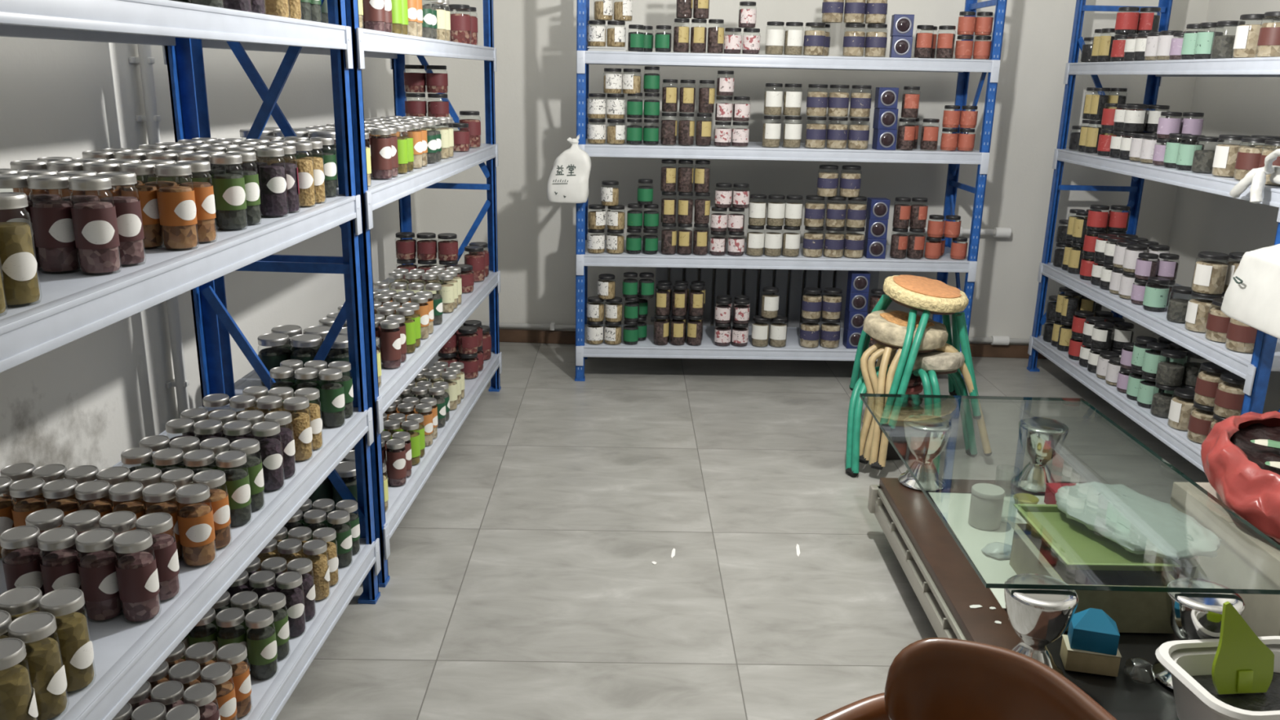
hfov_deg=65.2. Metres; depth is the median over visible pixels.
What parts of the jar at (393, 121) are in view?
lid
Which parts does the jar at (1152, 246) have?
lid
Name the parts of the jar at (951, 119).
lid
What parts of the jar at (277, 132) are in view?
lid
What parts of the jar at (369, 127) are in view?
lid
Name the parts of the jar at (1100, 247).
lid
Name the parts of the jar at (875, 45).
lid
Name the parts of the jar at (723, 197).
lid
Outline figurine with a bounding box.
[1229,148,1279,203]
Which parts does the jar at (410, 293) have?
lid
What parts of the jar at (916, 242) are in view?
lid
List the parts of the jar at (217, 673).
lid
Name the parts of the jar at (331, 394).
lid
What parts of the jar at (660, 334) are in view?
lid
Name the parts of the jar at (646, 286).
lid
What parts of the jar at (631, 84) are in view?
lid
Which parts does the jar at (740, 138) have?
lid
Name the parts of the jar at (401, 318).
lid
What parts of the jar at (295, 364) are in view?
lid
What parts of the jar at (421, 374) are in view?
lid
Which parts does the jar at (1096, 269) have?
lid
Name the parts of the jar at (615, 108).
lid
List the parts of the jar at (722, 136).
lid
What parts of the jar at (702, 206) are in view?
lid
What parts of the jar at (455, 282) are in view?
lid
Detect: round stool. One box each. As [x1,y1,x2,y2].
[845,350,977,477]
[848,275,981,431]
[859,309,991,470]
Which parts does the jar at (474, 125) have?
lid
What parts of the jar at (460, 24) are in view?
lid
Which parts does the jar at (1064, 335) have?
lid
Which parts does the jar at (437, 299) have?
lid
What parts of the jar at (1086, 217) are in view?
lid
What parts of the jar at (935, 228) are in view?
lid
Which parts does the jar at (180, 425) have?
lid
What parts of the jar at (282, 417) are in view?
lid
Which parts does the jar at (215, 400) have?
lid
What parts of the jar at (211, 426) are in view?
lid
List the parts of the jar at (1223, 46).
lid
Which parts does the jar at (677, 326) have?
lid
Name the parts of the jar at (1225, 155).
lid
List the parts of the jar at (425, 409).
lid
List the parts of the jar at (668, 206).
lid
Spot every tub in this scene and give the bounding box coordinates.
[1155,635,1279,719]
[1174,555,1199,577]
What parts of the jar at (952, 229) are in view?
lid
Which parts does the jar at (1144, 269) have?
lid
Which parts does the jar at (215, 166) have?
lid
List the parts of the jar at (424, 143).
lid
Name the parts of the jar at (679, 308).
lid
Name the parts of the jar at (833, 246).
lid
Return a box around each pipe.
[128,44,190,418]
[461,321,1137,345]
[893,226,1011,237]
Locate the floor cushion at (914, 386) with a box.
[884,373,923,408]
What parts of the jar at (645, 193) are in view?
lid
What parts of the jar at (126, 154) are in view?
lid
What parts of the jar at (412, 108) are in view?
lid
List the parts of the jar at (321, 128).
lid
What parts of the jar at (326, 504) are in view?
lid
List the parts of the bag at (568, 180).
tied handle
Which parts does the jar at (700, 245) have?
lid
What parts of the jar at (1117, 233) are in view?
lid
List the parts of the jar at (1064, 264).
lid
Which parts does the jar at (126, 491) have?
lid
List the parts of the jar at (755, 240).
lid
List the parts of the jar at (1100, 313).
lid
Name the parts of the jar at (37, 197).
lid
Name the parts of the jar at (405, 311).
lid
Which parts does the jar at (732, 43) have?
lid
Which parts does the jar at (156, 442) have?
lid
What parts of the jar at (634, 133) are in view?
lid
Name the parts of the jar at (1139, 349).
lid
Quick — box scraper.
[1211,601,1274,694]
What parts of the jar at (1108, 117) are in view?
lid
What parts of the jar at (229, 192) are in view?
lid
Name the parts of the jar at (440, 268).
lid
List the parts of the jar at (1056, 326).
lid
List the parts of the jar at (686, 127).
lid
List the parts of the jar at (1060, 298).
lid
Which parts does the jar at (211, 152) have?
lid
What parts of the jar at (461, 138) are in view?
lid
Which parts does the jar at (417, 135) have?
lid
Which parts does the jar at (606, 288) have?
lid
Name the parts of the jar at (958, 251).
lid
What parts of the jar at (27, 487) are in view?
lid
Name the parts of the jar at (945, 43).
lid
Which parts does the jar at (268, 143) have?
lid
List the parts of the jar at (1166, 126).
lid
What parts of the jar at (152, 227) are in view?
lid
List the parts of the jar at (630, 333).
lid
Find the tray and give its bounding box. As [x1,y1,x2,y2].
[1013,503,1180,571]
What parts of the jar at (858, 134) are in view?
lid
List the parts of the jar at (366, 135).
lid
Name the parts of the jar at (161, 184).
lid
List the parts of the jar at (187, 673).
lid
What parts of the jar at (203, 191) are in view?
lid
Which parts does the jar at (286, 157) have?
lid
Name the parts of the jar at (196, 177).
lid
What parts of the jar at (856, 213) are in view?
lid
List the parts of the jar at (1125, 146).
lid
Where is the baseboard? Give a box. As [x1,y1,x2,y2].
[484,328,1047,359]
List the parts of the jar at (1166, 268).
lid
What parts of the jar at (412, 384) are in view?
lid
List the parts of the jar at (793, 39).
lid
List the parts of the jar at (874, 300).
lid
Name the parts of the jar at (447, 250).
lid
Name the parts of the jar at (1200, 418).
lid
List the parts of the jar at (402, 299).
lid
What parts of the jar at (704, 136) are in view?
lid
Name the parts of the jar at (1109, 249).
lid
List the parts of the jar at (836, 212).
lid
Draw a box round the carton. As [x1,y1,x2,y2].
[1169,481,1279,636]
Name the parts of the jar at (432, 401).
lid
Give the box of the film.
[1124,657,1155,684]
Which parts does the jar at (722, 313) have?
lid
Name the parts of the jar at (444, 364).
lid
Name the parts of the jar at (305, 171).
lid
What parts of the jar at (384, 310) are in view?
lid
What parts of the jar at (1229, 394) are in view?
lid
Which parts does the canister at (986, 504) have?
lid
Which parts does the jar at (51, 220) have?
lid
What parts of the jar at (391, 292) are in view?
lid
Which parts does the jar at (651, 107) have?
lid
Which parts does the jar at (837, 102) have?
lid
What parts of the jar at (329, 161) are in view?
lid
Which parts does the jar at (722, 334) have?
lid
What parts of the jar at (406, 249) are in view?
lid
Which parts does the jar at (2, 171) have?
lid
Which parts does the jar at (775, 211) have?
lid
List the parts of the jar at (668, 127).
lid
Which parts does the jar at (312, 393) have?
lid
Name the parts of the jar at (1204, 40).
lid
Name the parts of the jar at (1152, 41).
lid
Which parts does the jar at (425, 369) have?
lid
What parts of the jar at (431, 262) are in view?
lid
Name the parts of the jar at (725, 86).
lid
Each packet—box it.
[1250,439,1279,448]
[1264,461,1279,468]
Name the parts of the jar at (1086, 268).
lid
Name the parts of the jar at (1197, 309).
lid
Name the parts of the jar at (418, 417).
lid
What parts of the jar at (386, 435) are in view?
lid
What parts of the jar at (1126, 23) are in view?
lid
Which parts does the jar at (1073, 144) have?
lid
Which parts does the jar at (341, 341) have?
lid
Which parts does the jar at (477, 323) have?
lid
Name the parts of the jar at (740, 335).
lid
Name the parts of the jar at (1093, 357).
lid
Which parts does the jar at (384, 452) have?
lid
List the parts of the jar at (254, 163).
lid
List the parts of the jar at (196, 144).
lid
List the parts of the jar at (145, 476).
lid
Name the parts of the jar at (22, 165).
lid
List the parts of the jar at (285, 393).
lid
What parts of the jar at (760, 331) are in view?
lid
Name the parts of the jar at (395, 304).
lid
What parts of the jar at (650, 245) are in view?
lid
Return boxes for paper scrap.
[671,548,675,558]
[795,543,799,556]
[968,604,982,608]
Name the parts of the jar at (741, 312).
lid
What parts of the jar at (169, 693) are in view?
lid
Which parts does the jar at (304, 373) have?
lid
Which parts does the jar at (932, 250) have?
lid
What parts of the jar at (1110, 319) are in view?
lid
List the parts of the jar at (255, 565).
lid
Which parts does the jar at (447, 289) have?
lid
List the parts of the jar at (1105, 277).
lid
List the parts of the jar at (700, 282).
lid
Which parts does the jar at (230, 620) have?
lid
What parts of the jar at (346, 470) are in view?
lid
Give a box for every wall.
[0,36,419,496]
[411,0,1208,345]
[1152,0,1279,413]
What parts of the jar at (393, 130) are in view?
lid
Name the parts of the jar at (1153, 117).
lid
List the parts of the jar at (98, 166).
lid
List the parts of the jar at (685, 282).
lid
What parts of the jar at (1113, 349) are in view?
lid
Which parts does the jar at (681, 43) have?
lid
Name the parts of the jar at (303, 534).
lid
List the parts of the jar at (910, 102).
lid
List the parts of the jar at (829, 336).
lid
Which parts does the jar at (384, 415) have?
lid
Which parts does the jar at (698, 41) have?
lid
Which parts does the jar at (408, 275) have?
lid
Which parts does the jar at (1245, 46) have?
lid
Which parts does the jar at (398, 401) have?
lid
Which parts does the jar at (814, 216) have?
lid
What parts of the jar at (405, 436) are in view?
lid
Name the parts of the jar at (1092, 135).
lid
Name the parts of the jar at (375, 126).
lid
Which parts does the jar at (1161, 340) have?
lid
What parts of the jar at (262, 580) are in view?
lid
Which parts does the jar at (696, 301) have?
lid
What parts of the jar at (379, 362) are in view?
lid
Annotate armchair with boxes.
[814,637,1116,719]
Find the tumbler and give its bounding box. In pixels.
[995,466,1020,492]
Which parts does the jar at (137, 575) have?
lid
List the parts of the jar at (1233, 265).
lid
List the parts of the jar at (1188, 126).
lid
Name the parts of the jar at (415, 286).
lid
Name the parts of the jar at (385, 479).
lid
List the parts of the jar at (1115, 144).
lid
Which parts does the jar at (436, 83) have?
lid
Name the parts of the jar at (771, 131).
lid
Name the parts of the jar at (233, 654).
lid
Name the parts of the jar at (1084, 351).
lid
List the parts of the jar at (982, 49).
lid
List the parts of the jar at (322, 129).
lid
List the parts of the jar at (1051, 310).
lid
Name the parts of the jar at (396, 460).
lid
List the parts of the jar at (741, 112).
lid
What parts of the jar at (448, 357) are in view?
lid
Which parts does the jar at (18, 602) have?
lid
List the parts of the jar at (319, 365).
lid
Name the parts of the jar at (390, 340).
lid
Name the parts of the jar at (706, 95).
lid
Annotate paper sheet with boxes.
[928,492,1046,608]
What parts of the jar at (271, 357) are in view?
lid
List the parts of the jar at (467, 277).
lid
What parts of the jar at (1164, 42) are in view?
lid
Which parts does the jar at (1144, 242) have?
lid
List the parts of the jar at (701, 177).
lid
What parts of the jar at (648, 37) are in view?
lid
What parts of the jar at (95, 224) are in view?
lid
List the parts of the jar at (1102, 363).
lid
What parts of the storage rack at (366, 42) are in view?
post, post, post, post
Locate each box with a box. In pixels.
[842,326,862,348]
[844,307,867,329]
[845,288,868,311]
[846,270,870,293]
[863,236,886,258]
[865,217,888,239]
[866,197,890,219]
[871,128,897,150]
[872,107,898,129]
[874,87,898,108]
[888,35,912,57]
[890,13,914,36]
[1004,518,1175,633]
[1044,483,1075,504]
[1059,634,1121,676]
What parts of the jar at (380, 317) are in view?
lid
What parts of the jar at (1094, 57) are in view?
lid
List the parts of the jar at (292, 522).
lid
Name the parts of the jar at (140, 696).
lid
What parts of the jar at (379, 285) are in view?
lid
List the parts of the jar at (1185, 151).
lid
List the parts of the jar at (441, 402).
lid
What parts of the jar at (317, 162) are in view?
lid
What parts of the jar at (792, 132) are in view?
lid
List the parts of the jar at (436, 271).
lid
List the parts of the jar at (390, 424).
lid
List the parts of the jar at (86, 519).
lid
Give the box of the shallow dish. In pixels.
[1013,493,1039,504]
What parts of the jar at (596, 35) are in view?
lid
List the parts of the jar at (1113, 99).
lid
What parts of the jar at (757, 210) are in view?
lid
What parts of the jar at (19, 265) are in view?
lid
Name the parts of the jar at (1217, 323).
lid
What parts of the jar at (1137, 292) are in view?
lid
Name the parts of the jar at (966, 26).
lid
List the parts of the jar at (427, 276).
lid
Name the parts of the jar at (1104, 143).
lid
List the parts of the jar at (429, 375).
lid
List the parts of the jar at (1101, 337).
lid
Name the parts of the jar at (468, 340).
lid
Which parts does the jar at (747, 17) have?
lid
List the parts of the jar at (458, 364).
lid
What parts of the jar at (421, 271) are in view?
lid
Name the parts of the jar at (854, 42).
lid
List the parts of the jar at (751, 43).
lid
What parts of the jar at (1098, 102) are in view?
lid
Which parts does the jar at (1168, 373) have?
lid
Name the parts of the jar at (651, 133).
lid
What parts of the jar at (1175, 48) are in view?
lid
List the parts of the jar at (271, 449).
lid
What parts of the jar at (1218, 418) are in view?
lid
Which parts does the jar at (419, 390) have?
lid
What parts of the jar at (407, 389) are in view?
lid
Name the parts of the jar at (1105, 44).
lid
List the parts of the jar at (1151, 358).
lid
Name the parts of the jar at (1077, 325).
lid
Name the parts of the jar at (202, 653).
lid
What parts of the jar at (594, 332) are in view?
lid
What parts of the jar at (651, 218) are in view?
lid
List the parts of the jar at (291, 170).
lid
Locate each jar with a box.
[0,168,23,191]
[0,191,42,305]
[0,257,8,313]
[0,462,35,502]
[0,475,18,558]
[0,524,44,611]
[0,586,42,636]
[0,609,11,639]
[0,637,38,719]
[7,611,69,719]
[8,477,48,548]
[9,160,49,195]
[17,169,62,202]
[25,508,65,555]
[26,174,80,271]
[31,463,66,503]
[36,156,72,162]
[36,527,85,613]
[38,587,96,692]
[41,478,81,533]
[46,160,85,197]
[56,170,101,204]
[62,509,100,557]
[64,465,98,504]
[67,175,122,274]
[71,157,106,163]
[74,480,113,532]
[75,528,123,620]
[82,150,114,159]
[82,161,123,198]
[95,171,146,264]
[96,466,130,507]
[98,511,136,558]
[102,147,133,151]
[106,158,144,187]
[108,481,146,533]
[111,702,132,719]
[112,529,161,622]
[113,151,148,183]
[119,162,164,247]
[120,447,155,487]
[128,467,163,508]
[128,680,151,719]
[131,702,166,719]
[133,148,164,153]
[135,512,181,600]
[137,144,167,150]
[138,435,171,469]
[141,159,178,239]
[142,482,183,559]
[145,151,180,184]
[146,660,169,699]
[150,680,184,719]
[151,448,183,488]
[154,142,182,146]
[154,163,199,248]
[160,468,194,509]
[164,149,196,173]
[164,641,186,679]
[164,703,199,719]
[165,417,194,454]
[167,145,197,173]
[168,435,201,470]
[168,660,201,701]
[170,0,191,3]
[175,160,217,241]
[175,483,217,565]
[177,139,204,144]
[177,152,216,226]
[180,408,209,439]
[180,634,189,659]
[182,142,211,164]
[182,448,217,488]
[182,682,220,719]
[184,641,216,680]
[187,607,218,662]
[190,0,223,8]
[191,137,217,140]
[192,469,231,548]
[193,418,223,455]
[194,150,227,222]
[196,145,228,173]
[200,437,231,471]
[200,662,237,719]
[202,393,231,425]
[204,140,231,145]
[208,408,239,439]
[209,153,248,229]
[211,143,239,168]
[211,591,230,631]
[215,449,252,525]
[215,607,249,665]
[216,643,253,718]
[217,137,243,142]
[222,0,252,12]
[222,420,254,456]
[224,569,249,608]
[225,151,262,223]
[226,146,257,173]
[229,394,257,437]
[230,438,265,511]
[230,591,258,634]
[231,140,260,164]
[236,409,265,456]
[239,128,273,137]
[240,144,269,213]
[242,386,270,413]
[243,556,261,591]
[244,138,271,162]
[244,608,278,679]
[248,570,276,608]
[250,0,266,13]
[252,421,284,490]
[255,146,288,217]
[255,537,277,571]
[256,395,284,438]
[257,333,291,386]
[258,141,286,165]
[258,591,290,660]
[259,135,285,158]
[261,556,287,591]
[263,127,279,135]
[264,0,290,17]
[264,410,296,478]
[268,145,300,213]
[268,386,294,427]
[269,366,295,413]
[271,139,297,162]
[271,324,303,352]
[271,526,288,556]
[274,129,309,153]
[275,571,306,636]
[277,537,302,573]
[280,359,305,412]
[282,508,303,540]
[283,395,313,460]
[284,136,310,159]
[285,142,315,207]
[287,557,316,620]
[288,0,302,19]
[288,526,311,558]
[290,333,322,374]
[292,128,319,136]
[294,367,321,417]
[294,387,323,449]
[297,140,326,204]
[297,498,311,526]
[300,0,311,20]
[302,325,334,350]
[302,539,330,599]
[303,509,327,541]
[304,360,328,417]
[305,126,325,140]
[305,477,333,511]
[309,130,338,187]
[310,0,322,22]
[310,137,337,197]
[312,498,334,527]
[312,527,339,586]
[313,125,333,128]
[318,317,335,339]
[319,368,345,426]
[320,0,328,23]
[321,128,336,146]
[323,334,350,382]
[326,312,338,318]
[327,510,352,567]
[328,360,354,417]
[332,461,357,510]
[334,327,348,349]
[335,499,360,554]
[342,449,355,461]
[358,0,363,28]
[362,0,385,31]
[364,118,381,121]
[364,121,383,136]
[364,126,376,177]
[364,128,371,176]
[364,132,371,186]
[366,124,386,135]
[369,128,392,179]
[371,120,388,124]
[373,124,391,137]
[373,281,389,294]
[373,289,378,295]
[373,293,391,312]
[373,301,382,314]
[374,314,385,360]
[374,319,381,357]
[375,337,382,386]
[376,127,398,177]
[376,306,394,319]
[379,289,396,302]
[380,116,396,119]
[380,320,401,368]
[381,431,391,476]
[381,438,386,475]
[382,119,399,122]
[382,302,400,318]
[382,413,388,431]
[382,462,388,511]
[383,0,392,32]
[383,122,402,137]
[383,419,400,450]
[384,402,396,430]
[386,124,408,173]
[386,315,406,361]
[386,438,406,485]
[388,271,404,293]
[388,413,406,431]
[389,120,408,136]
[391,0,402,34]
[391,282,407,294]
[391,431,412,477]
[392,294,409,313]
[393,124,413,172]
[393,268,409,290]
[393,396,401,413]
[395,231,416,259]
[395,258,417,282]
[395,306,416,352]
[397,116,414,129]
[397,290,414,302]
[397,402,414,424]
[400,0,408,35]
[400,119,417,122]
[400,380,416,396]
[400,386,410,403]
[401,302,421,346]
[401,420,420,465]
[402,396,419,413]
[403,122,422,168]
[404,64,426,93]
[404,93,426,117]
[404,272,421,293]
[406,413,425,457]
[407,0,417,35]
[408,118,422,130]
[408,121,427,167]
[408,282,424,295]
[409,268,425,291]
[410,295,429,338]
[410,370,424,390]
[411,386,427,413]
[414,117,431,130]
[414,365,429,381]
[414,403,433,445]
[415,291,434,333]
[416,0,422,36]
[416,232,437,260]
[416,381,432,397]
[417,258,437,283]
[418,120,436,164]
[420,116,436,130]
[420,397,438,439]
[421,272,437,293]
[422,0,432,38]
[422,0,437,39]
[423,119,441,162]
[424,4,446,10]
[425,269,441,293]
[425,283,443,324]
[425,370,439,397]
[426,65,448,93]
[426,93,448,117]
[427,122,448,127]
[428,0,446,39]
[428,386,445,426]
[429,365,444,381]
[430,266,444,284]
[432,117,449,159]
[433,0,450,40]
[433,361,448,382]
[433,381,449,420]
[436,116,453,157]
[437,233,457,260]
[437,273,454,312]
[438,333,457,353]
[438,351,457,370]
[439,259,457,273]
[441,6,453,12]
[441,270,457,307]
[441,371,457,409]
[445,266,462,304]
[445,366,461,404]
[448,4,471,44]
[448,122,470,151]
[449,361,465,398]
[453,264,474,293]
[454,6,478,44]
[455,329,462,346]
[455,346,462,361]
[457,325,478,354]
[457,352,478,378]
[458,111,480,147]
[463,245,484,281]
[463,320,482,346]
[468,241,488,276]
[475,346,484,371]
[479,325,491,359]
[586,20,606,47]
[586,93,605,119]
[586,118,605,144]
[586,228,604,253]
[586,296,604,321]
[586,320,603,344]
[587,204,605,229]
[593,0,613,21]
[597,273,615,298]
[600,180,619,206]
[603,67,622,93]
[604,296,622,321]
[604,320,622,344]
[606,20,626,46]
[606,93,625,119]
[606,119,625,144]
[606,204,625,229]
[606,228,624,253]
[613,0,632,22]
[622,68,641,94]
[622,271,638,297]
[622,320,638,344]
[623,296,639,321]
[626,93,643,119]
[626,118,642,145]
[626,203,642,229]
[626,228,641,253]
[627,24,644,51]
[632,292,648,317]
[632,316,647,340]
[636,178,653,205]
[637,25,653,52]
[638,272,653,297]
[642,119,659,145]
[642,228,657,253]
[643,66,660,92]
[643,93,660,119]
[643,204,658,229]
[653,314,669,345]
[654,25,671,52]
[654,283,671,315]
[655,311,670,339]
[657,280,671,311]
[660,112,677,145]
[660,159,676,192]
[660,191,676,222]
[660,222,676,253]
[661,79,678,112]
[670,314,685,345]
[671,284,687,315]
[672,18,689,52]
[672,313,687,339]
[674,280,688,311]
[675,0,693,18]
[676,160,693,192]
[676,191,693,223]
[676,222,693,254]
[677,112,694,146]
[679,80,695,113]
[686,314,702,345]
[688,284,704,315]
[688,318,703,340]
[689,18,706,53]
[690,280,705,311]
[692,0,710,19]
[692,222,708,254]
[693,160,710,193]
[693,192,710,223]
[695,112,711,146]
[697,80,715,113]
[706,18,724,53]
[709,231,726,254]
[710,206,727,231]
[713,121,731,146]
[714,182,732,208]
[714,298,731,323]
[714,322,731,346]
[715,71,734,95]
[715,96,733,121]
[715,294,732,316]
[723,27,742,53]
[727,206,745,231]
[727,231,744,255]
[731,121,749,146]
[731,182,749,208]
[731,322,748,346]
[732,96,750,122]
[732,298,750,324]
[733,294,750,308]
[737,1,756,28]
[742,28,760,53]
[746,224,764,255]
[747,194,767,225]
[751,315,769,346]
[760,286,779,318]
[761,115,781,147]
[763,83,782,115]
[764,21,784,54]
[764,225,782,256]
[766,194,785,226]
[768,315,787,346]
[781,225,800,256]
[782,83,802,115]
[782,115,802,148]
[783,22,804,55]
[783,195,803,226]
[799,317,820,347]
[800,287,822,319]
[802,226,823,257]
[803,22,826,56]
[803,195,825,226]
[804,116,826,148]
[805,84,828,116]
[810,23,831,56]
[816,164,839,197]
[819,317,840,347]
[821,0,844,23]
[821,287,842,319]
[822,226,844,257]
[824,195,846,226]
[826,84,849,117]
[826,116,848,149]
[839,164,861,197]
[842,22,865,57]
[843,0,866,23]
[843,226,865,257]
[844,195,867,227]
[847,117,870,149]
[848,84,871,117]
[863,23,887,57]
[865,0,888,24]
[868,288,886,314]
[868,338,876,347]
[888,226,908,257]
[892,196,911,228]
[896,118,915,150]
[900,86,919,118]
[902,117,919,149]
[906,227,925,258]
[908,197,928,228]
[913,25,933,57]
[920,26,937,57]
[920,118,939,151]
[924,235,942,258]
[926,214,944,237]
[928,234,945,256]
[935,25,955,57]
[939,128,958,151]
[942,105,960,128]
[943,214,960,237]
[950,236,968,259]
[954,35,973,58]
[956,11,976,35]
[956,128,975,151]
[959,105,977,128]
[972,35,991,58]
[973,11,993,35]
[1042,318,1060,342]
[1045,295,1057,319]
[1050,315,1069,346]
[1052,242,1073,266]
[1054,287,1073,317]
[1055,219,1068,244]
[1057,320,1072,351]
[1060,289,1079,321]
[1061,239,1080,270]
[1065,208,1084,239]
[1066,241,1083,273]
[1067,333,1087,359]
[1068,125,1088,151]
[1071,210,1089,243]
[1071,310,1093,336]
[1073,293,1085,310]
[1078,120,1097,151]
[1078,297,1096,317]
[1078,341,1093,367]
[1079,253,1102,279]
[1080,37,1093,62]
[1081,87,1102,119]
[1081,315,1104,342]
[1082,230,1106,255]
[1084,120,1103,153]
[1084,208,1101,236]
[1086,204,1109,231]
[1087,346,1110,373]
[1088,87,1110,120]
[1089,29,1109,62]
[1090,258,1112,284]
[1090,320,1114,349]
[1093,233,1117,260]
[1093,302,1102,316]
[1093,310,1113,321]
[1095,351,1119,378]
[1097,28,1117,62]
[1097,128,1116,155]
[1099,262,1122,289]
[1100,102,1117,129]
[1102,236,1127,264]
[1104,133,1119,137]
[1104,230,1126,243]
[1105,316,1124,330]
[1105,356,1124,386]
[1106,88,1127,109]
[1106,204,1130,232]
[1108,130,1133,158]
[1108,266,1132,293]
[1110,34,1134,61]
[1111,321,1134,349]
[1111,346,1122,357]
[1112,103,1136,131]
[1112,240,1137,268]
[1114,6,1139,35]
[1115,366,1135,392]
[1118,234,1137,239]
[1118,271,1142,299]
[1119,132,1133,159]
[1120,342,1137,369]
[1122,104,1147,133]
[1122,244,1147,272]
[1123,33,1145,61]
[1124,103,1145,110]
[1125,367,1145,399]
[1128,133,1154,161]
[1128,237,1148,243]
[1130,277,1154,304]
[1130,336,1157,369]
[1133,32,1150,60]
[1133,253,1158,279]
[1136,7,1160,33]
[1136,240,1159,253]
[1136,373,1162,408]
[1137,104,1159,132]
[1139,134,1165,164]
[1141,342,1168,377]
[1142,276,1169,311]
[1143,31,1160,60]
[1144,105,1169,133]
[1146,244,1169,262]
[1150,382,1181,417]
[1151,138,1177,166]
[1154,280,1175,305]
[1155,30,1182,60]
[1155,253,1179,279]
[1155,349,1186,386]
[1156,111,1182,139]
[1157,336,1174,351]
[1161,384,1181,396]
[1163,133,1191,168]
[1165,285,1192,323]
[1167,342,1191,364]
[1167,387,1196,431]
[1168,31,1193,60]
[1176,134,1205,170]
[1177,138,1199,143]
[1178,111,1204,140]
[1181,23,1210,59]
[1181,382,1195,389]
[1182,31,1205,38]
[1182,350,1206,386]
[1184,290,1222,332]
[1186,400,1216,443]
[1191,136,1224,173]
[1191,251,1229,293]
[1193,22,1224,58]
[1193,362,1231,406]
[1204,297,1231,342]
[1208,413,1226,434]
[1209,20,1245,58]
[1211,134,1251,177]
[1213,373,1245,417]
[1223,252,1244,292]
[1224,318,1257,352]
[1231,13,1274,57]
[1233,137,1275,181]
[1248,135,1279,150]
[1255,11,1279,57]
[1257,139,1279,186]
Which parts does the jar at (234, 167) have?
lid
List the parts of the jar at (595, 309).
lid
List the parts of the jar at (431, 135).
lid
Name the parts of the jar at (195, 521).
lid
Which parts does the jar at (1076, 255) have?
lid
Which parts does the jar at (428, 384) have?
lid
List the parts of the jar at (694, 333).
lid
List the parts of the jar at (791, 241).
lid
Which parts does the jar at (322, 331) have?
lid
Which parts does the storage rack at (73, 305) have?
post, post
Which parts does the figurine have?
tied handle, tied handle, tied handle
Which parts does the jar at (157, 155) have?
lid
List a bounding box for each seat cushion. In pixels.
[862,309,947,350]
[883,275,968,312]
[905,350,964,372]
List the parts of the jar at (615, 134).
lid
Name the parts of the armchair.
arm rail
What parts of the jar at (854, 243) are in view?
lid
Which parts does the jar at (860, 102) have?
lid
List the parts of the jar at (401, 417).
lid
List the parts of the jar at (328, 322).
lid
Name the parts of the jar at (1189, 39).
lid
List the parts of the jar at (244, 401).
lid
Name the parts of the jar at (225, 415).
lid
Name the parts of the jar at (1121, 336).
lid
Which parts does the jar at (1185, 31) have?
lid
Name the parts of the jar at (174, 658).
lid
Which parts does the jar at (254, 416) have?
lid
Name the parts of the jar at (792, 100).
lid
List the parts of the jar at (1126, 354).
lid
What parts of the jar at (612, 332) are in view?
lid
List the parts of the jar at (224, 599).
lid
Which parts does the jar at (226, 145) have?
lid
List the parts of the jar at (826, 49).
lid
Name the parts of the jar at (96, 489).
lid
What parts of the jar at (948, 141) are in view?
lid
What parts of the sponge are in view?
pitched lid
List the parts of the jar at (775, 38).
lid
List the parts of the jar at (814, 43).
lid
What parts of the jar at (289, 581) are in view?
lid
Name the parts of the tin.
lid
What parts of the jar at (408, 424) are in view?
lid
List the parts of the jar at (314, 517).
lid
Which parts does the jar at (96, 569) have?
lid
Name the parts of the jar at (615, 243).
lid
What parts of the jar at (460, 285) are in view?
lid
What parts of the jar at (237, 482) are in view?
lid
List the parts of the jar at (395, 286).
lid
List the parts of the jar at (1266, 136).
lid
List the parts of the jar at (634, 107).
lid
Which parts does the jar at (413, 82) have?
lid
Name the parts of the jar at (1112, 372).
lid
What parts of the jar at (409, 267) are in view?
lid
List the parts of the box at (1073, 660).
lid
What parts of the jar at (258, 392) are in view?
lid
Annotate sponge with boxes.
[1067,608,1119,655]
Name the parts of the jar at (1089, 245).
lid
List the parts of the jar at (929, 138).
lid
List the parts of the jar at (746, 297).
lid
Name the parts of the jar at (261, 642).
lid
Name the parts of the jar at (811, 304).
lid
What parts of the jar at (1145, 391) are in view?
lid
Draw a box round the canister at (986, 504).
[968,483,1004,530]
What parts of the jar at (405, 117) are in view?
lid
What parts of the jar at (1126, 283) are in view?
lid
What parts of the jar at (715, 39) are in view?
lid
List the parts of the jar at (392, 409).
lid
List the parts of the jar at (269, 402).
lid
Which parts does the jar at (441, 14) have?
lid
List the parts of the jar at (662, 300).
lid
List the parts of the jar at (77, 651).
lid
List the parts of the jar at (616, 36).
lid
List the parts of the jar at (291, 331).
lid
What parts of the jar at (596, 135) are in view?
lid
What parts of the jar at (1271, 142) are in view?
lid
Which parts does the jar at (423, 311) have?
lid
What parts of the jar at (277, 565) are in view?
lid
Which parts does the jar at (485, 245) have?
lid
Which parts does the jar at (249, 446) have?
lid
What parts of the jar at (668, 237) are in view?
lid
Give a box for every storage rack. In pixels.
[0,0,381,719]
[190,0,502,587]
[574,0,1007,381]
[1026,0,1279,471]
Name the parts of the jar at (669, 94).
lid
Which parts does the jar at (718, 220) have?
lid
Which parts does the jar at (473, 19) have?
lid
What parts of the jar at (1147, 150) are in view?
lid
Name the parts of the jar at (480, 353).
lid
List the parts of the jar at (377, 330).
lid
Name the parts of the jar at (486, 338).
lid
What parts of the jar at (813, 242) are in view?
lid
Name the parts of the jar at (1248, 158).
lid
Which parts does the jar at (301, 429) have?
lid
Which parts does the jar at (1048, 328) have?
lid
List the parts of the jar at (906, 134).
lid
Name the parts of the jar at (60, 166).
lid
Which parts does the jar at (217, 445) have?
lid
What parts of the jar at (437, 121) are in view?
lid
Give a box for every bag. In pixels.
[546,134,591,203]
[1054,481,1222,560]
[1220,244,1279,338]

